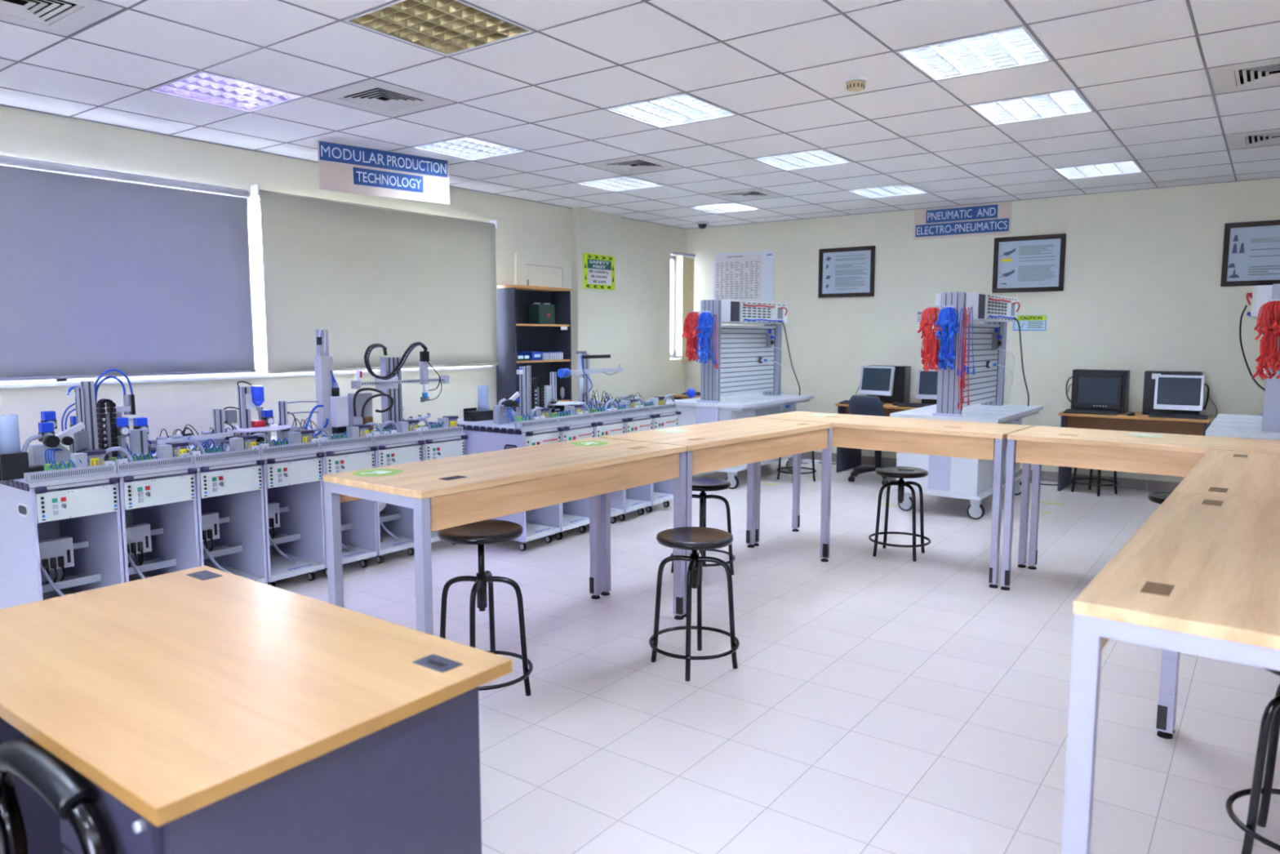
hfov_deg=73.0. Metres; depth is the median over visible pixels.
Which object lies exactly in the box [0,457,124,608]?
station
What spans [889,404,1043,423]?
countertop
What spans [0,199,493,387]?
window
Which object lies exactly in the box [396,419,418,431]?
terminal
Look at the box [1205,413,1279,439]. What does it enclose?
countertop
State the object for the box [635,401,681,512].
station
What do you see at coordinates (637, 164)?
ceiling vent
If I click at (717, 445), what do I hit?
lab table
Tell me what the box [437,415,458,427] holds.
terminal
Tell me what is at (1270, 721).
stool
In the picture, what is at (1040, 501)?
tape
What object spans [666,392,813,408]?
countertop
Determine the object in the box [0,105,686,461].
wall
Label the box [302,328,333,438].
column
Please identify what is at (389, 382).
column
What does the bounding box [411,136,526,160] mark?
ceiling light
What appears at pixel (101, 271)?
roller blind
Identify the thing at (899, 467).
card
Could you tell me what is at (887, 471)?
stool
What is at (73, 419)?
air regulator
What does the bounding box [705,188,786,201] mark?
ceiling vent
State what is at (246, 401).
unit
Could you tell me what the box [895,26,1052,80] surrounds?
ceiling light
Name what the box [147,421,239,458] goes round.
conveyor
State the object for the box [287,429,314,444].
terminal
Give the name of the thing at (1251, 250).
framed poster
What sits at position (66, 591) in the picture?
shelf
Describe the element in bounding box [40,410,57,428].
air regulator
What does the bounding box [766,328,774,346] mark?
unit
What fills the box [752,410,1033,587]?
lab table
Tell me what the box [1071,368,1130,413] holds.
computer tower
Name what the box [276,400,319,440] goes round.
gate
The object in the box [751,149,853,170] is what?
ceiling light
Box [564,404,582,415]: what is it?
terminal
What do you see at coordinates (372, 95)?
ceiling vent
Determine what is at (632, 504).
shelf
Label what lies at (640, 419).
station
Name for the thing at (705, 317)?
bundle
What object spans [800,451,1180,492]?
baseboard
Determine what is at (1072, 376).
cable
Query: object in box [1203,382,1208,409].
cable
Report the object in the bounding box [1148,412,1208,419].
keyboard
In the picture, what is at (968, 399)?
lead
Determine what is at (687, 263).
vertical blind
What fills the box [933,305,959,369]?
bundle
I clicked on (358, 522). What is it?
station
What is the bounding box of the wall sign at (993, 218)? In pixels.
[913,200,1012,239]
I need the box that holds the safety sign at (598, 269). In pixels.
[582,253,614,290]
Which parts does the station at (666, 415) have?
terminal strip, panel, rail, control panel, panel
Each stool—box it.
[437,519,533,696]
[648,526,739,680]
[670,477,735,574]
[776,450,816,483]
[868,466,931,561]
[1071,467,1119,496]
[1147,492,1171,504]
[1225,667,1279,853]
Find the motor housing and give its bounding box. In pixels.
[329,370,351,434]
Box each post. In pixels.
[130,428,147,454]
[213,406,239,451]
[258,406,265,441]
[502,406,518,422]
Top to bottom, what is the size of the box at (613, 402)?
0.126 m
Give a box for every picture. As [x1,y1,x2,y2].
[825,256,831,288]
[999,248,1015,284]
[1227,234,1244,278]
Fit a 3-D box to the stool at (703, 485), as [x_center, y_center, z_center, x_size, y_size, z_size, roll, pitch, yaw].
[0.388,0.625,5.355,0.407,0.581,0.407,1,6,8]
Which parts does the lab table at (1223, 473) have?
leg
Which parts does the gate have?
profile post, guide rod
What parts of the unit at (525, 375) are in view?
profile post, profile post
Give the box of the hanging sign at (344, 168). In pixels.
[317,140,449,204]
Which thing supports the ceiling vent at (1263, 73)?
in the ceiling
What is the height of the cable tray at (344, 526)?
0.037 m
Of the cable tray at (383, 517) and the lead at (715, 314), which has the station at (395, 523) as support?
the cable tray at (383, 517)
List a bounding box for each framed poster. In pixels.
[817,245,875,297]
[991,233,1066,293]
[1220,219,1279,286]
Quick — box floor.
[264,458,1279,853]
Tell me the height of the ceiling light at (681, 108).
0.099 m
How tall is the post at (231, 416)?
0.262 m
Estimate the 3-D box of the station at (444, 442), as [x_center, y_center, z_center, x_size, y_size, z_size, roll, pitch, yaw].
[-1.658,0.387,6.178,0.902,0.880,0.374,4,7,36]
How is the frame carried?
on the station at (158, 516)
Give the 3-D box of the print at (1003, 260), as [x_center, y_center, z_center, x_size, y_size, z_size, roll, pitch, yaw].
[3.761,-1.710,8.861,0.101,0.030,0.001,4,7,36]
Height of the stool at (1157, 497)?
0.581 m
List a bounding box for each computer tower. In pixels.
[866,364,911,404]
[921,367,937,404]
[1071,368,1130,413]
[1142,370,1203,414]
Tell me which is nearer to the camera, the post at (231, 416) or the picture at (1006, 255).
the post at (231, 416)
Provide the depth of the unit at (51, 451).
4.22 m
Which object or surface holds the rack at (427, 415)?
on the station at (444, 442)
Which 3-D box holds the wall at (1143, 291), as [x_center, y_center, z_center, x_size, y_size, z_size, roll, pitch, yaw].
[4.025,-0.947,8.825,8.916,2.980,0.100,4,7,36]
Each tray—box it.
[41,573,101,592]
[128,558,176,574]
[203,544,242,559]
[269,533,301,545]
[341,522,353,530]
[379,513,399,522]
[463,407,479,421]
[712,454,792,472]
[893,471,1022,500]
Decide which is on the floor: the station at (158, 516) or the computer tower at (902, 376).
the station at (158, 516)
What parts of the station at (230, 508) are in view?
panel, profile plate, clamp knob, terminal strip, mounting rail, rail, control panel, panel, clamp knob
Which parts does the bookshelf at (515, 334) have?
panel, shelf, panel, panel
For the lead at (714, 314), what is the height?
0.476 m
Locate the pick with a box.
[543,372,564,417]
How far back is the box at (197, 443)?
4.60 m
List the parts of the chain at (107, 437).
guide post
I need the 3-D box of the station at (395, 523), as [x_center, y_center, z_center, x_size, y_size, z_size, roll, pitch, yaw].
[-1.881,0.417,5.877,0.902,0.878,0.374,4,7,36]
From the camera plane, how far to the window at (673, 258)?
11.20 m
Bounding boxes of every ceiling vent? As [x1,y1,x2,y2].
[0,0,123,36]
[309,79,454,117]
[583,155,682,175]
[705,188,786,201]
[1208,57,1279,94]
[1225,128,1279,150]
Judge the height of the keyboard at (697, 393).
0.032 m
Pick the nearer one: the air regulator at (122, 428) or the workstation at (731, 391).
the air regulator at (122, 428)
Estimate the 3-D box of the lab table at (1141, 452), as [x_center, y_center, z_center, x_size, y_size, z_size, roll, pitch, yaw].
[2.924,0.521,4.749,1.608,0.912,0.635,5,8,38]
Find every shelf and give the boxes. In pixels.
[42,587,75,599]
[128,573,150,581]
[204,560,265,583]
[269,549,324,581]
[342,546,376,564]
[379,531,414,555]
[431,530,441,542]
[525,522,559,542]
[562,513,589,531]
[610,507,623,517]
[626,498,650,512]
[653,492,673,504]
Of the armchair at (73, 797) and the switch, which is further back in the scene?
the switch
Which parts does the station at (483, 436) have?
profile plate, panel, panel, terminal strip, clamp knob, rail, control panel, clamp knob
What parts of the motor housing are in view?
motor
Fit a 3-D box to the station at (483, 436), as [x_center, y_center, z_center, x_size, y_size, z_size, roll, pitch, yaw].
[-1.031,0.355,6.221,0.972,0.930,0.396,4,7,34]
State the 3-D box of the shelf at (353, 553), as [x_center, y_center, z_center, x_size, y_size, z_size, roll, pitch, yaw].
[-2.085,0.800,5.598,0.748,0.030,0.340,4,7,36]
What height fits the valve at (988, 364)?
0.060 m
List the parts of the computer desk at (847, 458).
panel, modesty panel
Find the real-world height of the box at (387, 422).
0.126 m
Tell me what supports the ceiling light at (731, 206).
attached to the ceiling
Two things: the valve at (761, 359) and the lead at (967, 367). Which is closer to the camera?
the lead at (967, 367)
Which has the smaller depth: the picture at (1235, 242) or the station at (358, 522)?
the station at (358, 522)
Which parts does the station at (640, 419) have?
terminal strip, panel, rail, control panel, panel, clamp knob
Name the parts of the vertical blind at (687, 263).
head rail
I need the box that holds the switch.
[61,503,66,508]
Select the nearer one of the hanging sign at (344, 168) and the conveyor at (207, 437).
the conveyor at (207, 437)
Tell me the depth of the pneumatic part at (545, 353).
8.77 m
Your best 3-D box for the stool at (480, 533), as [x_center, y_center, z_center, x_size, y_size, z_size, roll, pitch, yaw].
[-0.645,0.755,3.537,0.407,0.701,0.407,0,6,3]
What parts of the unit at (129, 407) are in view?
cross arm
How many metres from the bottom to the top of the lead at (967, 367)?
0.529 m
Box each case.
[516,355,530,360]
[517,351,542,360]
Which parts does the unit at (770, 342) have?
knob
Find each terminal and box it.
[70,448,106,466]
[156,441,188,458]
[229,434,257,450]
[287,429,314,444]
[346,423,370,437]
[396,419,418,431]
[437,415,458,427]
[529,407,549,417]
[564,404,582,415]
[620,399,637,408]
[648,395,664,405]
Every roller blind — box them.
[0,155,255,381]
[250,184,498,373]
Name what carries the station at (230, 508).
on the floor
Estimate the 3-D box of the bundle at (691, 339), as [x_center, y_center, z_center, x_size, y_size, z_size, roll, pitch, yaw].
[0.507,-0.874,8.306,0.211,0.484,0.111,4,7,36]
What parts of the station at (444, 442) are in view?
panel, clamp knob, terminal strip, rail, control panel, panel, clamp knob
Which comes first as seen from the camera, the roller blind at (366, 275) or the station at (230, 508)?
the station at (230, 508)
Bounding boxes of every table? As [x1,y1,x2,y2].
[322,436,686,635]
[548,401,584,412]
[598,417,833,617]
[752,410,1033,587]
[1000,425,1279,590]
[1061,491,1279,853]
[1173,448,1279,733]
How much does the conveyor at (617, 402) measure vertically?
0.142 m
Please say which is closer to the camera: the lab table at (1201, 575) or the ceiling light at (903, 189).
the lab table at (1201, 575)
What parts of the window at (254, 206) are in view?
sill, pane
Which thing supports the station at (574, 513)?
on the floor
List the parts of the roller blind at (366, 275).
pull chain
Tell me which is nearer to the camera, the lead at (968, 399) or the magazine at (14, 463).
the magazine at (14, 463)
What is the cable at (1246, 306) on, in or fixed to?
hanging from the workstation at (1266, 425)
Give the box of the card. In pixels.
[897,466,914,469]
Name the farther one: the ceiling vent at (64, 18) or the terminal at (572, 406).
the terminal at (572, 406)
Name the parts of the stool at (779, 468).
leg, leg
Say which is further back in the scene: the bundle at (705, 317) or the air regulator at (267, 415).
the bundle at (705, 317)
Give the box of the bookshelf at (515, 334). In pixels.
[496,284,572,411]
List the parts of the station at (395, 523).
panel, terminal strip, clamp knob, rail, control panel, panel, clamp knob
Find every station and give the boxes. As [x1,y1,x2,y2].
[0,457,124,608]
[109,452,199,582]
[152,444,267,583]
[192,437,325,586]
[271,431,377,576]
[313,426,425,563]
[373,422,467,544]
[428,413,564,551]
[550,409,597,539]
[587,405,628,528]
[609,404,656,520]
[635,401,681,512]
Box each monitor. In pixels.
[858,365,894,404]
[915,368,937,404]
[1074,374,1122,410]
[1153,374,1204,413]
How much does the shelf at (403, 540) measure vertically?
0.030 m
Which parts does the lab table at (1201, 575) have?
leg, grommet lid, leg, grommet lid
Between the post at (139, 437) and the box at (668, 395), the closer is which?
the post at (139, 437)
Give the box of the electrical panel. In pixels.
[514,253,570,288]
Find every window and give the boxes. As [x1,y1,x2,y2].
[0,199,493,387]
[670,255,682,358]
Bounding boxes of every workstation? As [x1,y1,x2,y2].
[666,299,813,488]
[889,292,1043,519]
[1205,283,1279,439]
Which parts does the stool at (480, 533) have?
leg, leg, seat, leg, leg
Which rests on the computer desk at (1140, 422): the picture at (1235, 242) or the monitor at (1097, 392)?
the monitor at (1097, 392)
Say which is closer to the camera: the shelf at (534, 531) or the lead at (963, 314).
the shelf at (534, 531)
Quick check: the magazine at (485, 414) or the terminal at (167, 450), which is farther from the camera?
the magazine at (485, 414)
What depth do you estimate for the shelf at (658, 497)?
7.37 m
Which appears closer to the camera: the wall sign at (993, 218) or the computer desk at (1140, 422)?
the computer desk at (1140, 422)
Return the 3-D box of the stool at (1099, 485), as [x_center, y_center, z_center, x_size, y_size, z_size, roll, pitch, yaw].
[4.282,0.369,8.129,0.407,0.511,0.407,2,6,16]
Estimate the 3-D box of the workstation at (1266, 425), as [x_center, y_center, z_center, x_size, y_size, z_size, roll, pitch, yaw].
[4.673,-0.094,6.271,0.860,1.817,1.600,4,7,36]
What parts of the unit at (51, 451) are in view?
inclined plate, swivel arm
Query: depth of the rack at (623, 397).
7.50 m
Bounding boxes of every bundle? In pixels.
[681,310,701,360]
[695,310,713,364]
[917,305,942,371]
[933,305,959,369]
[1251,297,1279,379]
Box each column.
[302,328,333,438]
[351,342,449,427]
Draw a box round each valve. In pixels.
[759,357,767,363]
[986,360,996,368]
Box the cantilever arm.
[557,351,622,410]
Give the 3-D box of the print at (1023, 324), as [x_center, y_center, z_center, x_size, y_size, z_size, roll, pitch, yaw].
[3.965,-1.037,8.786,0.247,0.064,0.008,4,7,36]
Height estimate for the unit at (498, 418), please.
0.220 m
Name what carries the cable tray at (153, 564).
on the station at (158, 516)
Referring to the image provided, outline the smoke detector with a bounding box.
[844,76,867,92]
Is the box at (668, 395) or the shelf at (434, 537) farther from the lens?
the box at (668, 395)
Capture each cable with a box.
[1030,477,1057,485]
[1066,376,1072,402]
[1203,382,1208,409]
[1239,305,1265,390]
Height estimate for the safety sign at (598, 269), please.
0.378 m
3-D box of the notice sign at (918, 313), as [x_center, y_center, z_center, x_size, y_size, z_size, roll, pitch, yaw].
[3.119,-1.192,9.401,0.239,0.130,0.005,4,7,36]
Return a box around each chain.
[95,398,119,461]
[531,377,544,408]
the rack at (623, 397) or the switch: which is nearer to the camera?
the switch
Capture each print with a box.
[1001,257,1012,262]
[1020,321,1043,328]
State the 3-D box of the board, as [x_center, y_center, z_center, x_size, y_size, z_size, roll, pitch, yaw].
[1.274,-1.816,10.692,0.854,0.680,0.013,4,7,36]
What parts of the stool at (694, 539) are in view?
leg, leg, seat, leg, leg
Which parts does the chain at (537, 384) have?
guide post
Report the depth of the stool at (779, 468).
8.78 m
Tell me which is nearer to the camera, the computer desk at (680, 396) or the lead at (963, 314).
the lead at (963, 314)
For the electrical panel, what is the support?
attached to the wall at (630, 323)
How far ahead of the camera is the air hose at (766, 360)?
9.25 m
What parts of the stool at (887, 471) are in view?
leg, leg, seat, leg, leg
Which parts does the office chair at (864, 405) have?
backrest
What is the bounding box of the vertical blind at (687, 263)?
[671,252,695,363]
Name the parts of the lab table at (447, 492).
leg, leg, leg, leg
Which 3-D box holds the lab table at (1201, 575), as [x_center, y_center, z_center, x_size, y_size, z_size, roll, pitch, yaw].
[1.680,0.773,2.342,0.640,0.912,1.658,5,8,38]
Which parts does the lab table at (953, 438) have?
leg, leg, leg, leg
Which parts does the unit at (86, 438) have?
short post, profile post, profile post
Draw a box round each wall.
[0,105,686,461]
[685,177,1279,489]
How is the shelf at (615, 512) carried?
attached to the station at (609, 422)
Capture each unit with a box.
[21,422,85,466]
[61,380,98,453]
[93,368,136,421]
[224,381,290,442]
[493,391,519,424]
[516,365,531,416]
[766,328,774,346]
[991,327,1002,348]
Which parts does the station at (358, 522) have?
profile plate, panel, clamp knob, terminal strip, rail, control panel, panel, clamp knob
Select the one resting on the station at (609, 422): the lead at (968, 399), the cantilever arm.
the cantilever arm
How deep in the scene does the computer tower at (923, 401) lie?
9.11 m
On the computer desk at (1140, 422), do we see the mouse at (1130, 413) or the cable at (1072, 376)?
the mouse at (1130, 413)
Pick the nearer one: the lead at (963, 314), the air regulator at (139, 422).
the air regulator at (139, 422)
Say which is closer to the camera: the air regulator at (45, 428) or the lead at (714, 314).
the air regulator at (45, 428)
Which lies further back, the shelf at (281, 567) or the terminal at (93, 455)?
the shelf at (281, 567)
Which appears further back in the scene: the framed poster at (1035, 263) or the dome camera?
the dome camera
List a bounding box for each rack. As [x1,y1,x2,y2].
[402,407,431,422]
[604,394,637,403]
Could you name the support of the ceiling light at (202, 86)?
attached to the ceiling
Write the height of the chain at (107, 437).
0.345 m
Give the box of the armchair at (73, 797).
[0,738,115,853]
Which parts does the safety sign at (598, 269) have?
message panel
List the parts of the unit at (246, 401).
profile post, drill motor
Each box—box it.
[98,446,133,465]
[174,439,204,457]
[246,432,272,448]
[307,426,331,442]
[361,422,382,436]
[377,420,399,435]
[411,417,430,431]
[528,302,555,324]
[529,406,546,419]
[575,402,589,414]
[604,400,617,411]
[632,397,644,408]
[663,394,675,404]
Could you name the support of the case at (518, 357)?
on the bookshelf at (515, 334)
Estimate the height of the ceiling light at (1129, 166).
0.099 m
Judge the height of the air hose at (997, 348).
0.264 m
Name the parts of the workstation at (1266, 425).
post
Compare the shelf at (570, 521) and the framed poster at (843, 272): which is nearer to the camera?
the shelf at (570, 521)
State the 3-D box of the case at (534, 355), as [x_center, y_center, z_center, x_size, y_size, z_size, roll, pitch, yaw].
[-1.107,-0.716,8.713,0.203,0.085,0.150,4,7,36]
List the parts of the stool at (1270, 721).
leg, leg, seat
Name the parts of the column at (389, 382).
horizontal arm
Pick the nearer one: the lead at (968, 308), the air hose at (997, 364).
the lead at (968, 308)
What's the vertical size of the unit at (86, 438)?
0.441 m
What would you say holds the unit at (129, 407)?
on the station at (158, 516)
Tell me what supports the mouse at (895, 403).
on the computer desk at (847, 458)
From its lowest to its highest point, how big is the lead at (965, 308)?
0.635 m
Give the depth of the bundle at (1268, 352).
5.60 m
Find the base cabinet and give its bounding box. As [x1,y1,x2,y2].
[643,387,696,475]
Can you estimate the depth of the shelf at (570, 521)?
6.43 m
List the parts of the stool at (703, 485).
leg, leg, leg, seat, leg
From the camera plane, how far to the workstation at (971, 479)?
7.12 m
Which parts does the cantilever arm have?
arm, arm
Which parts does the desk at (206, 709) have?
panel, drawer, drawer, grommet lid, panel, grommet lid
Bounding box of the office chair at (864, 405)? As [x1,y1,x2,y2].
[848,395,888,484]
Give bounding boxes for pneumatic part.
[542,351,545,359]
[544,351,547,359]
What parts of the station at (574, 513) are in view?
panel, terminal strip, clamp knob, rail, control panel, panel, clamp knob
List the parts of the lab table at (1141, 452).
leg, leg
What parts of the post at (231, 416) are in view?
profile post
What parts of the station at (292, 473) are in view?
profile plate, panel, clamp knob, terminal strip, mounting rail, rail, control panel, panel, clamp knob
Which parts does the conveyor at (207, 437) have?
rail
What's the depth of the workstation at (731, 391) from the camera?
8.62 m
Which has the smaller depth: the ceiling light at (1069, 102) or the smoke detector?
the smoke detector
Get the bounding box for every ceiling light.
[148,71,304,112]
[342,0,534,56]
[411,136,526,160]
[575,176,666,191]
[604,93,737,128]
[688,202,760,213]
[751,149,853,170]
[846,184,928,198]
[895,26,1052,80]
[968,88,1093,124]
[1053,160,1143,179]
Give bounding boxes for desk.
[0,564,512,853]
[671,393,700,399]
[835,401,921,472]
[1057,410,1213,491]
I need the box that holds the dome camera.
[696,221,708,228]
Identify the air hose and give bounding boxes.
[766,360,788,395]
[996,348,1014,375]
[996,364,1013,404]
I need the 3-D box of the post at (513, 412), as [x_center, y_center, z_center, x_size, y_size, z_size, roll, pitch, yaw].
[-0.933,-0.102,6.196,0.050,0.146,0.130,4,7,36]
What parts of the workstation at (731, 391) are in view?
post, blank panel, rail, post, cord, drawer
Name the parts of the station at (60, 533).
panel, clamp knob, panel, profile plate, terminal strip, rail, control panel, mounting rail, panel, clamp knob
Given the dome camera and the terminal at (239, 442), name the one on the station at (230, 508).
the terminal at (239, 442)
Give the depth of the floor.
3.55 m
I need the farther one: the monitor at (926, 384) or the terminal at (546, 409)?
the monitor at (926, 384)
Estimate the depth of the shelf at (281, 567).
5.20 m
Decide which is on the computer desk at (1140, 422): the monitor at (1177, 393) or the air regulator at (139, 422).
the monitor at (1177, 393)
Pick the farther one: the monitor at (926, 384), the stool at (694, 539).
the monitor at (926, 384)
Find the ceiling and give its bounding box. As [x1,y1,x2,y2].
[0,0,1279,228]
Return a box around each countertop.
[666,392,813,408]
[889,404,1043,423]
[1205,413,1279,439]
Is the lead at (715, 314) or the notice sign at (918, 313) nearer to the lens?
the lead at (715, 314)
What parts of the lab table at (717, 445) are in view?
leg, leg, leg, leg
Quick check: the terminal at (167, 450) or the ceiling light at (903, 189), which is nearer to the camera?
the terminal at (167, 450)
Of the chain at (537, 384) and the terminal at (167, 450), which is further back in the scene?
the chain at (537, 384)
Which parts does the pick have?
profile post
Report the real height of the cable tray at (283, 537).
0.037 m
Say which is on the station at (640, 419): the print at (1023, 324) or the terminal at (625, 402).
the terminal at (625, 402)
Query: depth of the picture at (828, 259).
10.02 m
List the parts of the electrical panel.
door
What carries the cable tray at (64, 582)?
on the station at (60, 533)
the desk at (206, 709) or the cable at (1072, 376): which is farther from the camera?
the cable at (1072, 376)
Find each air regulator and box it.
[37,422,54,441]
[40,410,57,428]
[70,415,76,426]
[115,417,129,456]
[133,417,148,433]
[260,408,274,441]
[515,398,519,416]
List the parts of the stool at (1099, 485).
leg, leg, leg, leg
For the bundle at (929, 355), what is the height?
0.529 m
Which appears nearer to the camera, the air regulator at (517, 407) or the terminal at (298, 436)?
the terminal at (298, 436)
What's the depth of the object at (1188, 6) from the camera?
5.09 m
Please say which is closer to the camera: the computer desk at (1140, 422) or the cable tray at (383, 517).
the cable tray at (383, 517)
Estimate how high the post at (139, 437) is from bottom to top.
0.181 m
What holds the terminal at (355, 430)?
on the station at (358, 522)
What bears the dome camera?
attached to the ceiling
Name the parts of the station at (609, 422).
terminal strip, clamp knob, rail, control panel, panel, clamp knob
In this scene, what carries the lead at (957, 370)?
hanging from the workstation at (971, 479)
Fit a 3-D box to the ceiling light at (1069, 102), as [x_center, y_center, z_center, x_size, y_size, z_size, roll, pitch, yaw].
[2.369,-1.973,5.223,0.584,0.099,0.594,4,7,36]
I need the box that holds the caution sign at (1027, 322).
[1013,315,1046,330]
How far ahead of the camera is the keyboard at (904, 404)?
8.84 m
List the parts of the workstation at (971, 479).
panel, post, blank panel, rail, post, drawer, drawer, cord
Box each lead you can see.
[712,314,716,364]
[714,314,718,368]
[956,307,963,377]
[957,314,964,410]
[960,307,966,388]
[962,315,969,404]
[964,307,969,372]
[966,306,974,374]
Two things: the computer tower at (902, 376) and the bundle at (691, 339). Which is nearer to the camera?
the bundle at (691, 339)
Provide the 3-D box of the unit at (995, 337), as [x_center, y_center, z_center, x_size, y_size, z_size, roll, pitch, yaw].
[3.205,-0.797,7.755,0.077,0.185,0.061,4,7,36]
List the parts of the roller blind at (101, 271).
pull chain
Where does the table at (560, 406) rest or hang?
on the station at (609, 422)
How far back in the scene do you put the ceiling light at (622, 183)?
7.88 m
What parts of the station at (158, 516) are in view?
panel, clamp knob, panel, terminal strip, rail, mounting rail, control panel, panel, clamp knob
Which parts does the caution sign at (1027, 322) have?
message panel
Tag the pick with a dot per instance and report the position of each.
(550, 391)
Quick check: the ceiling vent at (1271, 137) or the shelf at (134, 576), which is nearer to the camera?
the shelf at (134, 576)
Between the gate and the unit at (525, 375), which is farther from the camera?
the unit at (525, 375)
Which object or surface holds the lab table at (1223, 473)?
on the floor
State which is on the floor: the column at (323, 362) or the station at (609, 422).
the station at (609, 422)
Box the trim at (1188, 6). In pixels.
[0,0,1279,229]
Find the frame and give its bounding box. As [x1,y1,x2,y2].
[116,431,155,455]
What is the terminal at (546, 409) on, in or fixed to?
on the station at (483, 436)
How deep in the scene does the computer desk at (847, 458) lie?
9.41 m
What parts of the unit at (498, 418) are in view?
inclined plate, swivel arm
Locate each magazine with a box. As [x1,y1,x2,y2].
[0,414,44,480]
[466,385,493,421]
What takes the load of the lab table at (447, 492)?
on the floor
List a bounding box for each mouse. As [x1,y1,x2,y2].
[892,401,899,405]
[1126,411,1135,415]
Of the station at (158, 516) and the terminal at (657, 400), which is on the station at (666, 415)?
the terminal at (657, 400)
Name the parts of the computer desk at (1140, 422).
panel, modesty panel, panel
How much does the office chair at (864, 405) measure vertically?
0.885 m
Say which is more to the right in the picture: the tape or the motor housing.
the tape
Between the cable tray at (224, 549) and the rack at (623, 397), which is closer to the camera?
the cable tray at (224, 549)
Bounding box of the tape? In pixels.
[1040,501,1063,505]
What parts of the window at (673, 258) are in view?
pane, sill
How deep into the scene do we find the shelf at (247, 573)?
5.04 m
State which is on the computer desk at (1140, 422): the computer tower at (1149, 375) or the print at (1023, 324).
the computer tower at (1149, 375)
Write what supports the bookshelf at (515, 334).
on the floor
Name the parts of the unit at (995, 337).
knob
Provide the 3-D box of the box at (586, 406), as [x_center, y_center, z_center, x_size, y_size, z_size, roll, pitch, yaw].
[-0.432,-0.118,6.465,0.048,0.126,0.167,4,7,36]
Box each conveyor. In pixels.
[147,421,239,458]
[589,392,644,408]
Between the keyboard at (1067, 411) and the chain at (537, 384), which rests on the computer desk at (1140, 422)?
the keyboard at (1067, 411)
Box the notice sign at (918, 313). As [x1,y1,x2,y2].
[915,311,934,323]
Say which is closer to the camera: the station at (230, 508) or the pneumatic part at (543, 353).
the station at (230, 508)
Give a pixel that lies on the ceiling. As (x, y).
(641, 31)
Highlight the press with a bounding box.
[347,369,394,430]
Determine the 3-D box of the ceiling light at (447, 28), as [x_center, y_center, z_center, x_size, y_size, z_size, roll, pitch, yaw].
[-0.887,-1.827,3.837,0.584,0.099,0.594,4,7,36]
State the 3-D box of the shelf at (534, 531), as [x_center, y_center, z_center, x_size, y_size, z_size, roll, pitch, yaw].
[-1.010,0.726,6.250,0.818,0.032,0.356,4,7,34]
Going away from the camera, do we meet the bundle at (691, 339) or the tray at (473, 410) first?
the tray at (473, 410)
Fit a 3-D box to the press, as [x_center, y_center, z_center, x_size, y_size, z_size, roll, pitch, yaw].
[-1.802,-0.158,5.799,0.190,0.451,0.374,4,7,36]
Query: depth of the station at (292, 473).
5.21 m
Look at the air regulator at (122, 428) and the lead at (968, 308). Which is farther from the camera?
the lead at (968, 308)
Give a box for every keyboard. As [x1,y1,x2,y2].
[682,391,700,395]
[839,400,884,404]
[897,402,934,407]
[1063,408,1119,415]
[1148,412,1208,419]
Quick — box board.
[713,250,774,302]
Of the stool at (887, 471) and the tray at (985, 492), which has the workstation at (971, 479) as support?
the tray at (985, 492)
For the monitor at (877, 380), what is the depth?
9.26 m
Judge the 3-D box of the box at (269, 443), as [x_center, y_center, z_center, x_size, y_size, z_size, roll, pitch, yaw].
[-2.164,0.097,4.914,0.048,0.126,0.167,4,7,36]
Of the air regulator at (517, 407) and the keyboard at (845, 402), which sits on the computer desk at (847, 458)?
the keyboard at (845, 402)

